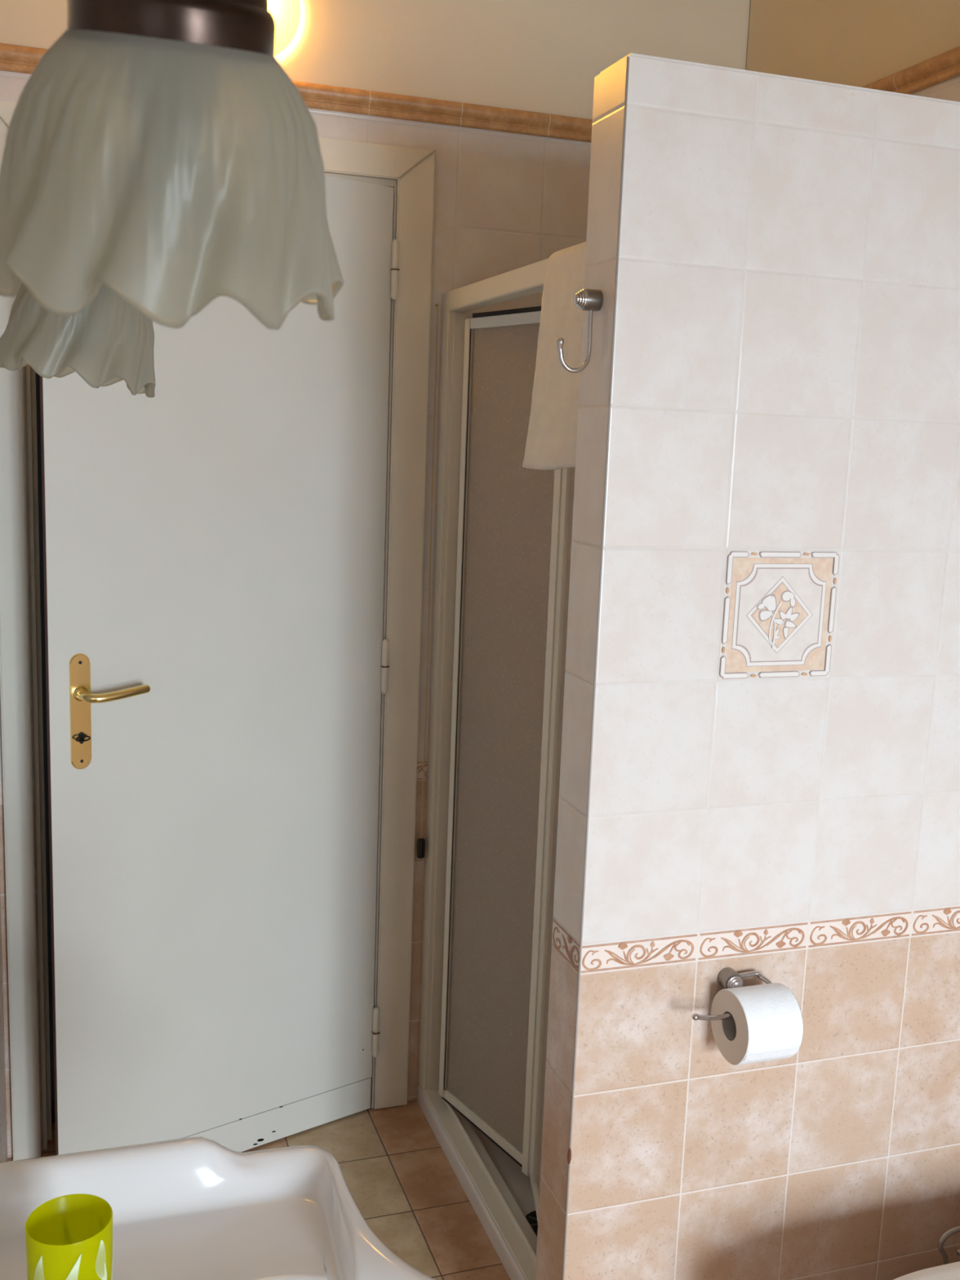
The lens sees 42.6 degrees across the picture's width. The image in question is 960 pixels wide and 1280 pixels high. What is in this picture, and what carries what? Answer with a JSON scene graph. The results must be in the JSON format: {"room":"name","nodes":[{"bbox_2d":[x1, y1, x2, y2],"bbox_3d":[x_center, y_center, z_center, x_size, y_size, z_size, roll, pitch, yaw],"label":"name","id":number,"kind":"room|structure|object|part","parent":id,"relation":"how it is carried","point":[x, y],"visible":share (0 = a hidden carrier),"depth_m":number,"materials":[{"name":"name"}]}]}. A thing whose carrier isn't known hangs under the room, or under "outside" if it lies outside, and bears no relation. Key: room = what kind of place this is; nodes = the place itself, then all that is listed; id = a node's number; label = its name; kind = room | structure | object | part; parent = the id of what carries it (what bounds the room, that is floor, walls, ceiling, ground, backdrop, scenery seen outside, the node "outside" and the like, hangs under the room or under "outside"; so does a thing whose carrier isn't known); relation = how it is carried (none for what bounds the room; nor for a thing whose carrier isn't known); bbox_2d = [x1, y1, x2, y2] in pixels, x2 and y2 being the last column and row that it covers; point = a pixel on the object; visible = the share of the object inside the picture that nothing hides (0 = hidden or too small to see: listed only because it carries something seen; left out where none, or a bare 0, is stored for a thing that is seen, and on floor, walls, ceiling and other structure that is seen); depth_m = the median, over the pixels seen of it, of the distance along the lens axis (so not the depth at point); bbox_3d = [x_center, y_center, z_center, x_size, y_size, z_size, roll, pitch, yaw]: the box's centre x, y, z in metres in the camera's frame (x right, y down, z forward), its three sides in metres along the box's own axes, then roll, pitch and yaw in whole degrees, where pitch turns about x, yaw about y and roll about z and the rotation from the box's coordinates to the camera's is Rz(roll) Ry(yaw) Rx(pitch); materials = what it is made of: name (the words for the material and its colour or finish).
{"room":"bathroom","nodes":[
{"label":"bathroom","id":0,"kind":"room"},
{"bbox_2d":[0,891,8,1162],"bbox_3d":[-0.212,0.202,0.056,0.101,2.780,5.173,-1,10,-19],"label":"wall","id":1,"kind":"structure","parent":0,"point":[3,1129],"depth_m":2.58,"materials":[{"name":"paint"}]},
{"bbox_2d":[0,0,344,397],"bbox_3d":[-0.273,-0.359,0.752,0.251,0.395,0.808,-1,10,-19],"label":"wall lamp","id":2,"kind":"object","parent":1,"relation":"attached to","point":[160,162],"visible":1,"depth_m":0.44,"materials":[{"name":"white glass"}]},
{"bbox_3d":[-0.359,-0.275,1.093,0.138,0.112,0.144,-1,10,-19],"label":"lamp shade","id":3,"kind":"part","parent":2,"relation":"part of","materials":[{"name":"white glass"}]},
{"bbox_2d":[35,372,54,1123],"bbox_3d":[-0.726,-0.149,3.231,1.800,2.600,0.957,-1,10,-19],"label":"door frame","id":4,"kind":"structure","parent":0,"point":[37,376],"depth_m":3.52,"materials":[{"name":"black"}]},
{"bbox_2d":[7,1100,511,1279],"bbox_3d":[0.542,1.597,0.626,1.847,0.100,5.293,-1,10,-19],"label":"floor","id":5,"kind":"structure","parent":0,"point":[394,1167],"depth_m":2.66,"materials":[{"name":"tile"}]},
{"bbox_2d":[0,1136,435,1279],"bbox_3d":[-0.164,1.018,0.966,0.546,0.879,0.858,-1,10,-19],"label":"washbasin","id":6,"kind":"object","parent":5,"relation":"on","point":[190,1208],"visible":0.98,"depth_m":1.22,"materials":[{"name":"white ceramic"}]},
{"bbox_2d":[25,1193,113,1279],"bbox_3d":[-0.344,0.546,1.036,0.070,0.129,0.070,-1,10,-19],"label":"tumbler","id":7,"kind":"object","parent":6,"relation":"on","point":[69,1237],"visible":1,"depth_m":1.03,"materials":[{"name":"yellow plastic"}]},
{"bbox_2d":[416,1084,537,1279],"bbox_3d":[0.335,1.177,2.676,0.712,0.045,0.955,-1,10,-19],"label":"shower tray","id":8,"kind":"object","parent":5,"relation":"on","point":[515,1187],"visible":0.22,"depth_m":2.65,"materials":[{"name":"ceramic"}]},
{"bbox_2d":[417,258,575,1279],"bbox_3d":[0.097,0.238,2.428,0.133,1.869,0.954,-1,10,-19],"label":"shower enclosure","id":9,"kind":"object","parent":8,"relation":"on","point":[504,527],"visible":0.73,"depth_m":2.62,"materials":[{"name":"beige glass"}]},
{"bbox_3d":[0.023,1.154,2.555,0.039,0.016,0.935,-1,10,-19],"label":"rail","id":10,"kind":"part","parent":9,"relation":"part of","materials":[{"name":"beige metal"}]},
{"bbox_3d":[0.011,1.087,2.755,0.018,0.022,0.319,-4,11,-34],"label":"panel rail","id":11,"kind":"part","parent":9,"relation":"part of","materials":[{"name":"beige metal"}]},
{"bbox_3d":[0.095,-0.658,2.244,0.040,0.042,0.910,-1,10,-19],"label":"rail","id":12,"kind":"part","parent":9,"relation":"part of","materials":[{"name":"beige metal"}]},
{"bbox_3d":[0.044,0.222,2.612,0.004,1.737,0.319,-4,11,-34],"label":"pebbled pane","id":13,"kind":"part","parent":9,"relation":"part of","materials":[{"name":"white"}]},
{"bbox_3d":[0.076,-0.643,2.469,0.018,0.022,0.319,-4,11,-34],"label":"panel rail","id":14,"kind":"part","parent":9,"relation":"part of","materials":[{"name":"white metal"}]},
{"bbox_3d":[0.123,1.145,2.430,0.018,0.022,0.309,2,9,-3],"label":"panel rail","id":15,"kind":"part","parent":9,"relation":"part of","materials":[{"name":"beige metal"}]},
{"bbox_2d":[522,241,586,470],"bbox_3d":[0.160,-0.466,2.043,0.073,0.371,0.288,-1,10,-19],"label":"hand towel","id":16,"kind":"object","parent":9,"relation":"hanging from","point":[551,439],"visible":0.46,"depth_m":2.05,"materials":[{"name":"fabric"}]},
{"bbox_3d":[0.157,0.284,2.263,0.004,1.737,0.261,2,9,-3],"label":"pebbled pane","id":17,"kind":"part","parent":9,"relation":"part of","materials":[{"name":"white"}]},
{"bbox_2d":[893,1261,959,1279],"bbox_3d":[0.744,1.165,1.706,0.554,0.416,0.374,-1,10,-19],"label":"bidet","id":18,"kind":"object","parent":5,"relation":"on","point":[951,1271],"visible":1,"depth_m":1.81,"materials":[{"name":"white ceramic"}]},
{"bbox_2d":[0,0,751,1157],"bbox_3d":[-0.228,-0.253,2.805,1.847,2.780,0.121,-1,10,-19],"label":"wall","id":19,"kind":"structure","parent":0,"point":[504,202],"depth_m":2.69,"materials":[{"name":"paint"}]},
{"bbox_2d":[0,100,435,1160],"bbox_3d":[-0.541,0.060,2.608,0.895,2.206,0.403,-1,10,-19],"label":"door","id":20,"kind":"structure","parent":19,"relation":"in","point":[233,553],"depth_m":2.59,"materials":[{"name":"beige paint"}]},
{"bbox_3d":[-0.958,0.055,2.535,0.057,2.203,0.020,-1,10,-19],"label":"casing","id":21,"kind":"part","parent":20,"relation":"part of","materials":[{"name":"beige paint"}]},
{"bbox_3d":[-0.772,0.139,2.378,0.039,0.229,0.006,-5,12,-36],"label":"handle plate","id":22,"kind":"part","parent":20,"relation":"part of","materials":[{"name":"gold metal"}]},
{"bbox_3d":[-0.708,0.105,2.370,0.144,0.030,0.050,-1,10,-19],"label":"lever handle","id":23,"kind":"part","parent":20,"relation":"part of","materials":[{"name":"gold metal"}]},
{"bbox_3d":[-0.522,-1.006,2.495,0.894,0.066,0.020,-1,10,-19],"label":"casing","id":24,"kind":"part","parent":20,"relation":"part of","materials":[{"name":"beige paint"}]},
{"bbox_3d":[-0.177,0.041,2.800,0.081,2.203,0.020,-1,10,-19],"label":"casing","id":25,"kind":"part","parent":20,"relation":"part of","materials":[{"name":"beige paint"}]},
{"bbox_2d":[268,0,300,56],"bbox_3d":[-0.454,-1.270,2.449,0.202,0.202,0.072,-1,10,-19],"label":"wall light","id":26,"kind":"object","parent":19,"relation":"attached to","point":[286,14],"visible":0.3,"depth_m":2.46,"materials":[{"name":"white glass"}]},
{"bbox_2d":[0,43,592,142],"bbox_3d":[-0.173,-1.127,2.596,1.647,0.048,0.016,-1,10,-19],"label":"trim","id":27,"kind":"structure","parent":19,"relation":"attached to","point":[13,58],"depth_m":2.61,"materials":[{"name":"wood"}]},
{"bbox_2d":[416,303,438,858],"bbox_3d":[-0.118,-0.113,2.784,0.019,1.260,0.038,-1,10,-19],"label":"pull cord","id":28,"kind":"object","parent":19,"relation":"hanging from","point":[420,842],"visible":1,"depth_m":2.80,"materials":[{"name":"black plastic"}]},
{"bbox_2d":[535,53,959,1279],"bbox_3d":[0.510,0.242,1.996,0.783,2.124,0.116,-1,10,-19],"label":"wall partition","id":29,"kind":"structure","parent":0,"point":[760,767],"depth_m":1.89,"materials":[{"name":"tile"}]},
{"bbox_2d":[556,288,603,373],"bbox_3d":[0.139,-0.440,1.750,0.062,0.118,0.030,-1,10,-19],"label":"robe hook","id":30,"kind":"object","parent":29,"relation":"attached to","point":[591,300],"visible":1,"depth_m":1.74,"materials":[{"name":"grey metal"}]},
{"bbox_3d":[0.136,-0.428,1.751,0.052,0.095,0.007,-1,10,-19],"label":"hook rod","id":31,"kind":"part","parent":30,"relation":"part of","materials":[{"name":"silver metal"}]},
{"bbox_3d":[0.140,-0.483,1.743,0.014,0.030,0.030,-1,10,-19],"label":"stepped knob","id":32,"kind":"part","parent":30,"relation":"part of","materials":[{"name":"silver metal"}]},
{"bbox_2d":[691,967,772,1020],"bbox_3d":[0.391,0.550,1.915,0.167,0.053,0.071,-1,10,-19],"label":"paper holder","id":33,"kind":"object","parent":29,"relation":"attached to","point":[727,978],"visible":0.69,"depth_m":1.92,"materials":[{"name":"grey metal"}]},
{"bbox_3d":[0.400,0.539,1.921,0.031,0.031,0.012,-1,10,-19],"label":"stepped knob","id":34,"kind":"part","parent":33,"relation":"part of","materials":[{"name":"silver metal"}]},
{"bbox_2d":[711,982,803,1065],"bbox_3d":[0.427,0.593,1.904,0.095,0.114,0.114,-1,10,-19],"label":"toilet paper roll","id":35,"kind":"object","parent":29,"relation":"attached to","point":[766,1024],"visible":0.98,"depth_m":1.86,"materials":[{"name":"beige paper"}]},
{"bbox_3d":[0.445,-0.022,1.865,0.035,0.073,0.001,-1,10,-19],"label":"flower stem","id":36,"kind":"part","parent":29,"relation":"part of","materials":[{"name":"white tile"}]},
{"bbox_2d":[746,0,959,102],"bbox_3d":[1.442,0.172,0.616,0.100,2.780,5.173,-1,10,-19],"label":"wall","id":37,"kind":"structure","parent":0,"point":[860,43],"depth_m":2.46,"materials":[{"name":"paint"}]},
{"bbox_2d":[861,45,959,94],"bbox_3d":[1.404,-0.721,0.497,0.016,0.048,5.073,-1,10,-19],"label":"trim","id":38,"kind":"structure","parent":37,"relation":"attached to","point":[945,66],"depth_m":2.24,"materials":[{"name":"wood"}]},
{"bbox_2d":[937,1226,959,1264],"bbox_3d":[0.765,1.139,2.039,0.103,0.360,0.100,-1,10,-19],"label":"faucet","id":39,"kind":"object","parent":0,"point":[949,1233],"visible":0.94,"depth_m":2.01,"materials":[{"name":"metal"}]}
]}

